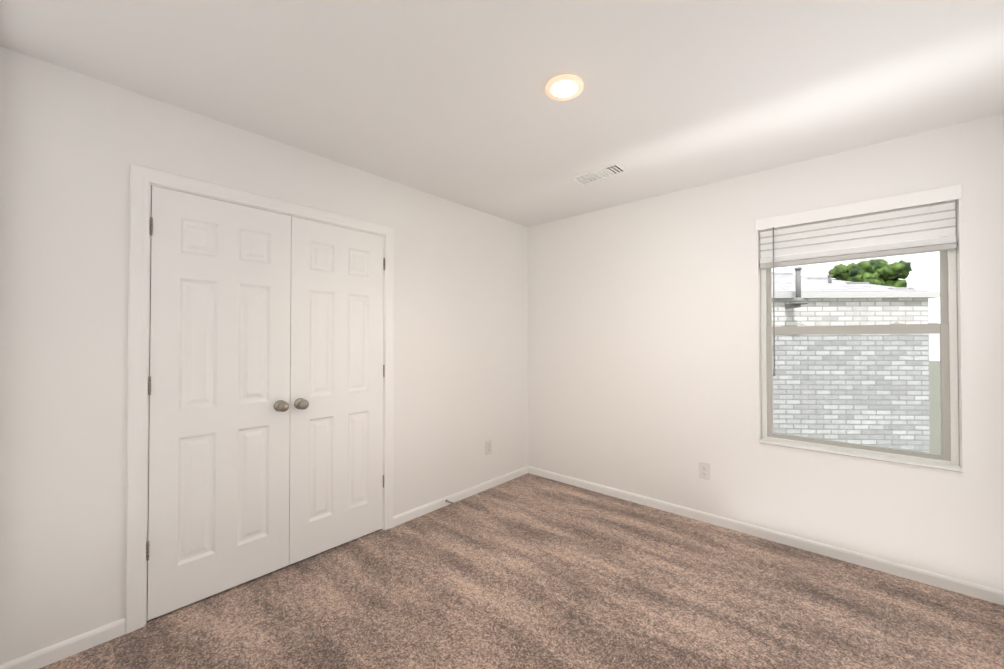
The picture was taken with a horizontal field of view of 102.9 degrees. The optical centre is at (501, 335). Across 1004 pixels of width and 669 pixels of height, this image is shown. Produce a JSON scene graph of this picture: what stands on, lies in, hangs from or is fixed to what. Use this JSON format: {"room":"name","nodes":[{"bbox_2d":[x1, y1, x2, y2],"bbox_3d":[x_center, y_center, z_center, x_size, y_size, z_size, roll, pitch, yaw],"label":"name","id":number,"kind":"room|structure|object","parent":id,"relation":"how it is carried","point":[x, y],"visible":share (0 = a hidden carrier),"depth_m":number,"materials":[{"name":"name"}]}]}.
{"room":"empty bedroom","nodes":[
{"label":"empty bedroom","id":0,"kind":"room"},
{"bbox_2d":[0,46,527,664],"bbox_3d":[-0.888,0.120,2.830,0.120,2.470,3.618,-1,-1,42],"label":"wall","id":1,"kind":"structure","parent":0,"point":[74,146],"depth_m":1.78,"materials":[{"name":"white paint"}]},
{"bbox_2d":[0,618,124,668],"bbox_3d":[-1.832,1.307,1.658,0.013,0.068,0.393,-1,-1,42],"label":"baseboard","id":2,"kind":"structure","parent":1,"relation":"attached to","point":[46,656],"depth_m":1.67,"materials":[{"name":"white paint"}]},
{"bbox_2d":[146,186,290,620],"bbox_3d":[-1.437,0.311,2.095,0.106,2.041,0.627,-1,-1,42],"label":"closet door","id":3,"kind":"structure","parent":1,"relation":"in","point":[219,412],"depth_m":2.07,"materials":[{"name":"white paint"}]},
{"bbox_2d":[125,163,393,633],"bbox_3d":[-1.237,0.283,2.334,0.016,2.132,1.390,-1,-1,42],"label":"door frame","id":4,"kind":"structure","parent":1,"relation":"attached to","point":[142,178],"depth_m":1.85,"materials":[{"name":"white paint"}]},
{"bbox_2d":[289,216,384,564],"bbox_3d":[-1.020,0.317,2.562,0.106,2.041,0.619,-1,-1,42],"label":"closet door","id":5,"kind":"structure","parent":1,"relation":"in","point":[336,475],"depth_m":2.54,"materials":[{"name":"white paint"}]},
{"bbox_2d":[393,466,527,526],"bbox_3d":[-0.259,1.328,3.420,0.013,0.068,1.552,-1,-1,42],"label":"baseboard","id":6,"kind":"structure","parent":1,"relation":"attached to","point":[404,517],"depth_m":3.27,"materials":[{"name":"white paint"}]},
{"bbox_2d":[486,440,491,454],"bbox_3d":[-0.118,0.999,3.584,0.010,0.122,0.076,-1,-1,42],"label":"outlet","id":7,"kind":"object","parent":1,"relation":"attached to","point":[489,447],"visible":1,"depth_m":3.58,"materials":[{"name":"white plastic"}]},
{"bbox_2d":[0,0,1003,226],"bbox_3d":[0.000,-1.195,2.053,4.060,0.140,3.618,-1,-1,42],"label":"ceiling","id":8,"kind":"structure","parent":0,"point":[450,100],"depth_m":1.74,"materials":[{"name":"white paint"}]},
{"bbox_2d":[545,74,582,100],"bbox_3d":[0.281,-1.121,1.806,0.170,0.013,0.170,-1,-1,42],"label":"recessed light","id":9,"kind":"object","parent":8,"relation":"in","point":[564,87],"visible":1,"depth_m":1.79,"materials":[{"name":"beige glass"}]},
{"bbox_2d":[570,163,627,184],"bbox_3d":[0.664,-1.107,2.758,0.360,0.019,0.170,-1,-1,42],"label":"ceiling vent","id":10,"kind":"object","parent":8,"relation":"in","point":[611,170],"visible":1,"depth_m":2.74,"materials":[{"name":"white metal"}]},
{"bbox_2d":[39,473,1003,668],"bbox_3d":[0.000,1.405,2.022,4.060,0.120,3.618,-1,-1,42],"label":"floor","id":11,"kind":"structure","parent":0,"point":[529,571],"depth_m":1.99,"materials":[{"name":"carpet"}]},
{"bbox_2d":[528,113,1003,590],"bbox_3d":[1.446,0.122,3.071,3.280,2.470,0.150,-1,-1,42],"label":"wall","id":12,"kind":"structure","parent":0,"point":[644,347],"depth_m":2.80,"materials":[{"name":"white paint"}]},
{"bbox_2d":[699,462,709,479],"bbox_3d":[1.481,0.986,2.922,0.076,0.122,0.010,-1,-1,42],"label":"outlet","id":13,"kind":"object","parent":12,"relation":"attached to","point":[704,470],"visible":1,"depth_m":2.92,"materials":[{"name":"white plastic"}]},
{"bbox_2d":[528,466,1003,605],"bbox_3d":[1.391,1.323,2.995,3.040,0.068,0.013,-1,-1,42],"label":"baseboard","id":14,"kind":"structure","parent":12,"relation":"attached to","point":[985,593],"depth_m":2.52,"materials":[{"name":"white paint"}]},
{"bbox_2d":[759,200,962,471],"bbox_3d":[2.120,-0.035,2.456,0.906,1.510,0.168,-1,-1,42],"label":"window unit","id":15,"kind":"structure","parent":12,"relation":"in","point":[946,328],"depth_m":2.38,"materials":[{"name":"white plastic"}]},
{"bbox_2d":[755,184,961,375],"bbox_3d":[2.089,-0.268,2.427,0.932,1.055,0.093,-1,-1,42],"label":"window blind","id":16,"kind":"object","parent":15,"relation":"attached to","point":[925,223],"visible":1,"depth_m":2.38,"materials":[{"name":"white plastic"}]},
{"label":"outside","id":17,"kind":"structure","parent":0,"visible":0},
{"bbox_2d":[929,361,940,461],"bbox_3d":[6.922,2.428,11.459,80.000,0.200,100.000,-1,-1,42],"label":"ground","id":18,"kind":"structure","parent":17,"point":[936,376],"depth_m":13.54,"materials":[{"name":"beige"}]},
{"bbox_2d":[772,291,929,458],"bbox_3d":[-1.928,0.875,10.347,16.000,2.880,9.000,0,-1,3],"label":"wall","id":19,"kind":"structure","parent":18,"relation":"on","point":[845,313],"depth_m":5.52,"materials":[{"name":"brick"}]},
{"bbox_2d":[772,267,939,308],"bbox_3d":[-1.816,-1.326,12.478,16.140,2.052,13.865,0,-1,3],"label":"neighbor roof","id":20,"kind":"structure","parent":19,"relation":"on","point":[802,284],"depth_m":5.56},
{"bbox_2d":[828,259,911,286],"bbox_3d":[13.806,-0.272,15.092,2.420,5.287,2.357,-1,-1,42],"label":"tree","id":21,"kind":"object","parent":18,"relation":"on","point":[856,272],"depth_m":14.53,"materials":[{"name":"green plant"}]}
]}

